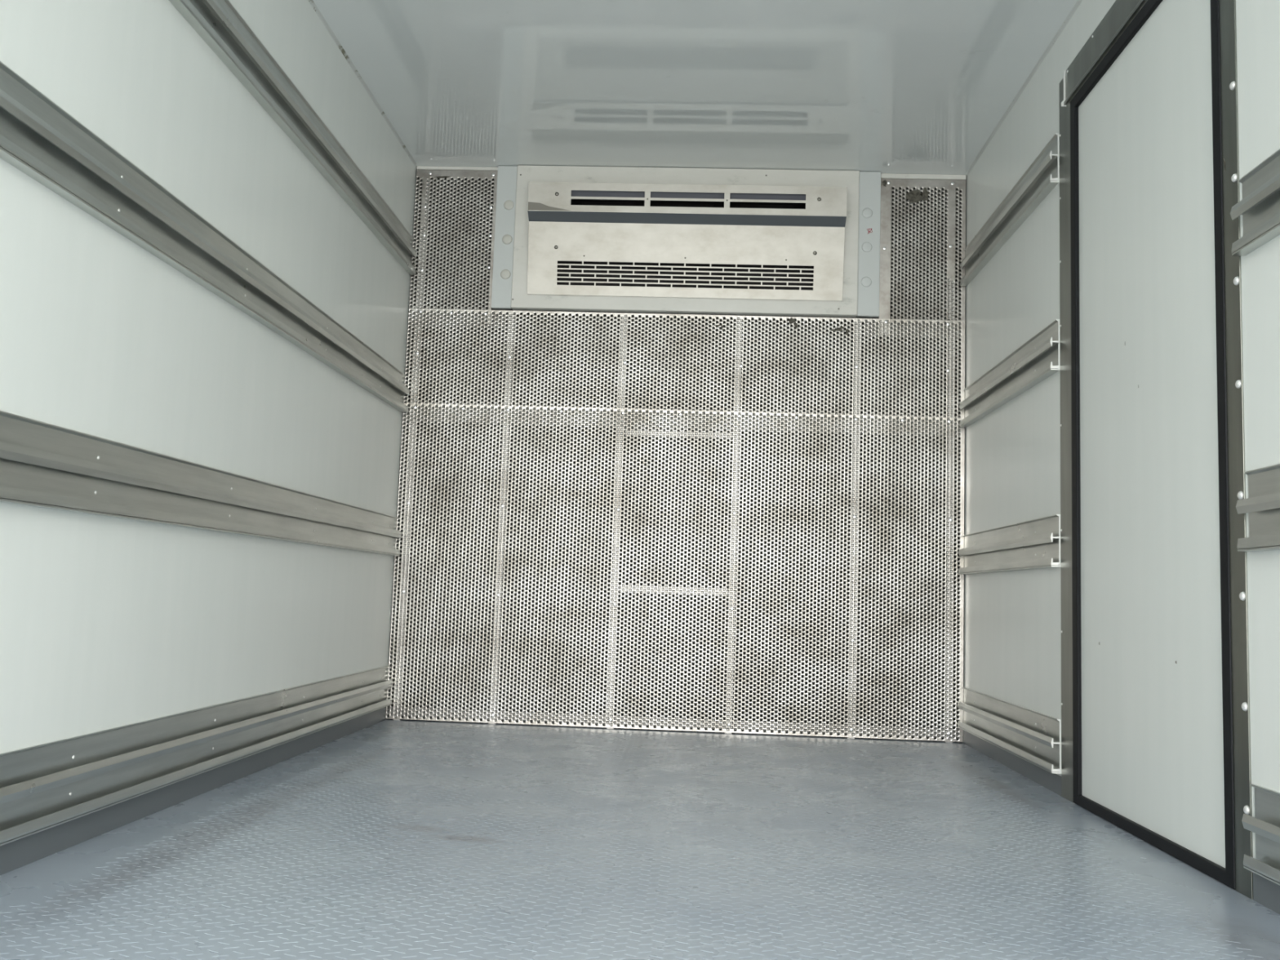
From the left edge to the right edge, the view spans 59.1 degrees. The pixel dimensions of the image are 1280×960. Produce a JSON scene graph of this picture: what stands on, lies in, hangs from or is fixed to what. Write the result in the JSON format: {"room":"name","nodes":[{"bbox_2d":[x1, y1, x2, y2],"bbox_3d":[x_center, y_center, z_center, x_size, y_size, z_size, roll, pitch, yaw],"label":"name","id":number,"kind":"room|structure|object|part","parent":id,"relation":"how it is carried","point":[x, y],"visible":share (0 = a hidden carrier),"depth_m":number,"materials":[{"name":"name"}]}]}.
{"room":"cargo space","nodes":[
{"label":"cargo space","id":0,"kind":"room"},
{"bbox_2d":[0,0,418,753],"bbox_3d":[-1.056,-0.439,1.613,0.070,2.106,5.490,2,-6,3],"label":"wall","id":1,"kind":"structure","parent":0,"point":[106,623],"depth_m":2.45,"materials":[{"name":"white plastic"}]},
{"bbox_2d":[0,706,386,875],"bbox_3d":[-1.058,0.578,1.460,0.002,0.052,5.396,2,-6,3],"label":"baseboard","id":2,"kind":"structure","parent":1,"relation":"attached to","point":[15,855],"depth_m":2.37,"materials":[{"name":"grey paint"}]},
{"bbox_2d":[0,665,393,846],"bbox_3d":[-1.042,0.479,1.481,0.026,0.142,5.377,2,-6,3],"label":"rail","id":3,"kind":"object","parent":1,"relation":"attached to","point":[47,785],"visible":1,"depth_m":2.35,"materials":[{"name":"metal"}]},
{"bbox_2d":[0,410,401,555],"bbox_3d":[-1.024,-0.064,1.536,0.026,0.142,5.377,2,-6,3],"label":"rail","id":4,"kind":"object","parent":1,"relation":"attached to","point":[42,464],"visible":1,"depth_m":2.33,"materials":[{"name":"metal"}]},
{"bbox_2d":[0,61,409,412],"bbox_3d":[-1.005,-0.600,1.590,0.026,0.142,5.377,2,-6,3],"label":"rail","id":5,"kind":"object","parent":1,"relation":"attached to","point":[38,138],"visible":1,"depth_m":2.30,"materials":[{"name":"metal"}]},
{"bbox_2d":[168,0,417,275],"bbox_3d":[-0.987,-1.129,1.644,0.026,0.142,5.377,2,-6,3],"label":"rail","id":6,"kind":"object","parent":1,"relation":"attached to","point":[218,23],"visible":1,"depth_m":3.00,"materials":[{"name":"metal"}]},
{"bbox_2d":[308,0,417,167],"bbox_3d":[-0.984,-1.486,1.671,0.008,0.008,5.398,2,-6,3],"label":"trim","id":7,"kind":"structure","parent":1,"relation":"attached to","point":[312,2],"depth_m":3.60,"materials":[{"name":"grey metal"}]},
{"bbox_2d":[0,719,1279,959],"bbox_3d":[-0.011,0.674,1.450,2.240,0.070,5.490,2,-6,3],"label":"floor","id":8,"kind":"structure","parent":0,"point":[388,839],"depth_m":2.04,"materials":[{"name":"grey paint"}]},
{"bbox_2d":[387,706,959,738],"bbox_3d":[0.114,0.884,4.120,2.088,0.032,0.014,2,-6,3],"label":"batten","id":9,"kind":"object","parent":8,"relation":"on","point":[402,708],"visible":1,"depth_m":4.11,"materials":[{"name":"grey metal"}]},
{"bbox_2d":[386,403,964,742],"bbox_3d":[0.132,0.324,4.152,2.092,1.173,0.001,2,-6,3],"label":"sheet","id":10,"kind":"object","parent":8,"relation":"on","point":[622,412],"visible":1,"depth_m":4.15,"materials":[{"name":"metal"}]},
{"bbox_2d":[403,307,964,435],"bbox_3d":[0.157,-0.409,4.227,2.092,0.432,0.002,2,-6,3],"label":"sheet","id":11,"kind":"object","parent":10,"relation":"attached to","point":[791,321],"visible":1,"depth_m":4.23,"materials":[{"name":"metal"}]},
{"bbox_2d":[724,317,742,733],"bbox_3d":[0.346,0.153,4.170,0.025,1.540,0.014,2,-6,3],"label":"batten","id":12,"kind":"object","parent":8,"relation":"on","point":[737,350],"visible":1,"depth_m":4.16,"materials":[{"name":"grey metal"}]},
{"bbox_2d":[619,585,728,595],"bbox_3d":[0.124,0.406,4.154,0.399,0.026,0.014,2,-6,3],"label":"batten","id":13,"kind":"object","parent":12,"relation":"attached to","point":[659,587],"visible":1,"depth_m":4.15,"materials":[{"name":"grey metal"}]},
{"bbox_2d":[625,430,732,439],"bbox_3d":[0.144,-0.171,4.213,0.399,0.021,0.014,2,-6,3],"label":"batten","id":14,"kind":"object","parent":12,"relation":"attached to","point":[632,431],"visible":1,"depth_m":4.21,"materials":[{"name":"grey metal"}]},
{"bbox_2d":[847,320,860,738],"bbox_3d":[0.786,0.166,4.149,0.025,1.540,0.014,2,-6,3],"label":"batten","id":15,"kind":"object","parent":8,"relation":"on","point":[855,326],"visible":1,"depth_m":4.14,"materials":[{"name":"grey metal"}]},
{"bbox_2d":[944,322,953,742],"bbox_3d":[1.135,0.177,4.132,0.025,1.540,0.014,2,-6,3],"label":"batten","id":16,"kind":"object","parent":8,"relation":"on","point":[952,371],"visible":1,"depth_m":4.12,"materials":[{"name":"grey metal"}]},
{"bbox_2d":[945,190,954,319],"bbox_3d":[1.164,-0.862,4.237,0.027,0.531,0.014,2,-6,3],"label":"batten","id":17,"kind":"object","parent":16,"relation":"on","point":[953,286],"visible":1,"depth_m":4.21,"materials":[{"name":"grey metal"}]},
{"bbox_2d":[389,177,961,740],"bbox_3d":[0.151,-0.128,4.267,2.100,2.106,0.040,2,-6,3],"label":"wall","id":18,"kind":"structure","parent":0,"point":[479,179],"depth_m":4.22,"materials":[{"name":"grey metal"}]},
{"bbox_2d":[393,310,422,720],"bbox_3d":[-0.867,0.118,4.229,0.025,1.540,0.014,2,-6,3],"label":"batten","id":19,"kind":"object","parent":18,"relation":"attached to","point":[416,326],"visible":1,"depth_m":4.22,"materials":[{"name":"grey metal"}]},
{"bbox_2d":[417,179,429,308],"bbox_3d":[-0.831,-0.926,4.335,0.025,0.541,0.014,2,-6,3],"label":"batten","id":20,"kind":"object","parent":18,"relation":"attached to","point":[428,184],"visible":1,"depth_m":4.32,"materials":[{"name":"grey metal"}]},
{"bbox_2d":[408,168,497,325],"bbox_3d":[-0.714,-0.892,4.318,0.315,0.608,0.002,2,-6,3],"label":"sheet","id":21,"kind":"object","parent":18,"relation":"attached to","point":[425,175],"visible":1,"depth_m":4.32,"materials":[{"name":"metal"}]},
{"bbox_2d":[409,310,504,328],"bbox_3d":[-0.695,-0.617,4.312,0.366,0.067,0.014,2,-6,3],"label":"batten","id":22,"kind":"object","parent":18,"relation":"attached to","point":[493,313],"visible":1,"depth_m":4.30,"materials":[{"name":"grey metal"}]},
{"bbox_2d":[417,165,497,170],"bbox_3d":[-0.703,-1.200,4.357,0.315,0.012,0.020,2,-6,3],"label":"trim","id":23,"kind":"structure","parent":18,"relation":"attached to","point":[419,167],"depth_m":4.35,"materials":[{"name":"grey metal"}]},
{"bbox_2d":[488,312,515,724],"bbox_3d":[-0.514,0.128,4.212,0.025,1.540,0.014,2,-6,3],"label":"batten","id":24,"kind":"object","parent":18,"relation":"attached to","point":[510,315],"visible":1,"depth_m":4.20,"materials":[{"name":"grey metal"}]},
{"bbox_2d":[606,315,628,728],"bbox_3d":[-0.082,0.141,4.191,0.025,1.540,0.014,2,-6,3],"label":"batten","id":25,"kind":"object","parent":18,"relation":"attached to","point":[624,340],"visible":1,"depth_m":4.18,"materials":[{"name":"grey metal"}]},
{"bbox_2d":[404,401,960,436],"bbox_3d":[0.152,-0.228,4.233,2.088,0.075,0.014,2,-6,3],"label":"batten","id":26,"kind":"object","parent":18,"relation":"attached to","point":[406,402],"visible":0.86,"depth_m":4.22,"materials":[{"name":"grey metal"}]},
{"bbox_2d":[491,164,880,318],"bbox_3d":[0.172,-0.908,4.237,1.454,0.555,0.166,2,-6,3],"label":"refrigeration unit","id":27,"kind":"object","parent":18,"relation":"attached to","point":[820,257],"visible":1,"depth_m":4.22,"materials":[{"name":"white metal"}]},
{"bbox_3d":[0.167,-0.818,4.213,1.177,0.268,0.042,2,-6,3],"label":"grille panel","id":28,"kind":"part","parent":27,"relation":"part of","materials":[{"name":"metal"}]},
{"bbox_3d":[0.172,-1.039,4.172,1.177,0.109,0.008,2,-6,3],"label":"panel","id":29,"kind":"part","parent":27,"relation":"part of","materials":[{"name":"metal"}]},
{"bbox_3d":[0.180,-1.058,4.198,0.910,0.031,0.015,2,-6,3],"label":"louvre blade","id":30,"kind":"part","parent":27,"relation":"part of","materials":[{"name":"grey metal"}]},
{"bbox_2d":[865,320,960,338],"bbox_3d":[1.023,-0.566,4.228,0.368,0.067,0.014,2,-6,3],"label":"batten","id":31,"kind":"object","parent":18,"relation":"attached to","point":[866,321],"visible":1,"depth_m":4.22,"materials":[{"name":"grey metal"}]},
{"bbox_2d":[879,178,965,336],"bbox_3d":[1.059,-0.836,4.231,0.317,0.602,0.002,2,-6,3],"label":"sheet","id":32,"kind":"object","parent":18,"relation":"attached to","point":[914,196],"visible":1,"depth_m":4.24,"materials":[{"name":"metal"}]},
{"bbox_2d":[880,173,965,179],"bbox_3d":[1.070,-1.145,4.270,0.317,0.018,0.020,2,-6,3],"label":"trim","id":33,"kind":"structure","parent":18,"relation":"attached to","point":[883,175],"depth_m":4.26,"materials":[{"name":"grey metal"}]},
{"bbox_2d":[312,0,1077,175],"bbox_3d":[0.064,-1.489,1.669,2.240,0.070,5.490,2,-6,3],"label":"ceiling","id":34,"kind":"structure","parent":0,"point":[894,86],"depth_m":3.53,"materials":[{"name":"white plastic"}]},
{"bbox_2d":[962,0,1279,858],"bbox_3d":[1.110,-0.375,1.507,0.070,2.106,5.490,2,-6,3],"label":"wall","id":35,"kind":"structure","parent":0,"point":[1012,619],"depth_m":3.25,"materials":[{"name":"white plastic"}]},
{"bbox_2d":[957,687,1061,773],"bbox_3d":[1.127,0.760,3.522,0.026,0.142,1.064,2,-6,3],"label":"rail","id":36,"kind":"object","parent":35,"relation":"attached to","point":[1033,736],"visible":1,"depth_m":3.38,"materials":[{"name":"metal"}]},
{"bbox_2d":[958,514,1060,574],"bbox_3d":[1.146,0.218,3.577,0.026,0.142,1.064,2,-6,3],"label":"rail","id":37,"kind":"object","parent":35,"relation":"attached to","point":[1034,544],"visible":1,"depth_m":3.43,"materials":[{"name":"metal"}]},
{"bbox_2d":[959,319,1059,427],"bbox_3d":[1.164,-0.318,3.631,0.026,0.142,1.064,2,-6,3],"label":"rail","id":38,"kind":"object","parent":35,"relation":"attached to","point":[1037,359],"visible":1,"depth_m":3.49,"materials":[{"name":"metal"}]},
{"bbox_2d":[960,133,1058,286],"bbox_3d":[1.183,-0.847,3.685,0.026,0.142,1.064,2,-6,3],"label":"rail","id":39,"kind":"object","parent":35,"relation":"attached to","point":[1041,177],"visible":1,"depth_m":3.54,"materials":[{"name":"metal"}]},
{"bbox_2d":[963,730,1061,795],"bbox_3d":[1.135,0.862,3.505,0.002,0.050,1.074,2,-6,3],"label":"baseboard","id":40,"kind":"structure","parent":35,"relation":"attached to","point":[1052,782],"depth_m":3.38,"materials":[{"name":"grey paint"}]},
{"bbox_2d":[964,0,1082,175],"bbox_3d":[1.105,-1.424,1.569,0.008,0.008,5.398,2,-6,3],"label":"trim","id":41,"kind":"structure","parent":35,"relation":"attached to","point":[1078,2],"depth_m":3.47,"materials":[{"name":"grey metal"}]},
{"bbox_2d":[1070,0,1235,889],"bbox_3d":[1.141,-0.145,2.536,0.056,1.857,0.858,2,-6,3],"label":"door","id":42,"kind":"structure","parent":35,"relation":"in","point":[1153,754],"depth_m":2.45,"materials":[{"name":"white plastic"}]},
{"bbox_2d":[1058,0,1253,899],"bbox_3d":[1.113,-0.197,2.555,0.016,1.964,1.030,2,-6,3],"label":"door frame","id":43,"kind":"structure","parent":35,"relation":"attached to","point":[1228,33],"depth_m":2.13,"materials":[{"name":"metal"}]},
{"bbox_2d":[1230,148,1279,255],"bbox_3d":[1.018,-0.647,0.441,0.026,0.142,3.268,2,-6,3],"label":"rail","id":44,"kind":"object","parent":35,"relation":"attached to","point":[1259,206],"visible":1,"depth_m":1.99,"materials":[{"name":"metal"}]},
{"bbox_2d":[1235,463,1279,551],"bbox_3d":[1.000,-0.111,0.387,0.026,0.142,3.268,2,-6,3],"label":"rail","id":45,"kind":"object","parent":35,"relation":"attached to","point":[1262,504],"visible":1,"depth_m":1.95,"materials":[{"name":"metal"}]},
{"bbox_2d":[1241,783,1279,885],"bbox_3d":[0.981,0.432,0.332,0.026,0.142,3.268,2,-6,3],"label":"rail","id":46,"kind":"object","parent":35,"relation":"attached to","point":[1265,824],"visible":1,"depth_m":1.91,"materials":[{"name":"metal"}]},
{"bbox_2d":[1253,872,1279,914],"bbox_3d":[0.989,0.534,0.317,0.002,0.050,3.300,2,-6,3],"label":"baseboard","id":47,"kind":"structure","parent":35,"relation":"attached to","point":[1266,892],"depth_m":1.91,"materials":[{"name":"grey paint"}]}
]}

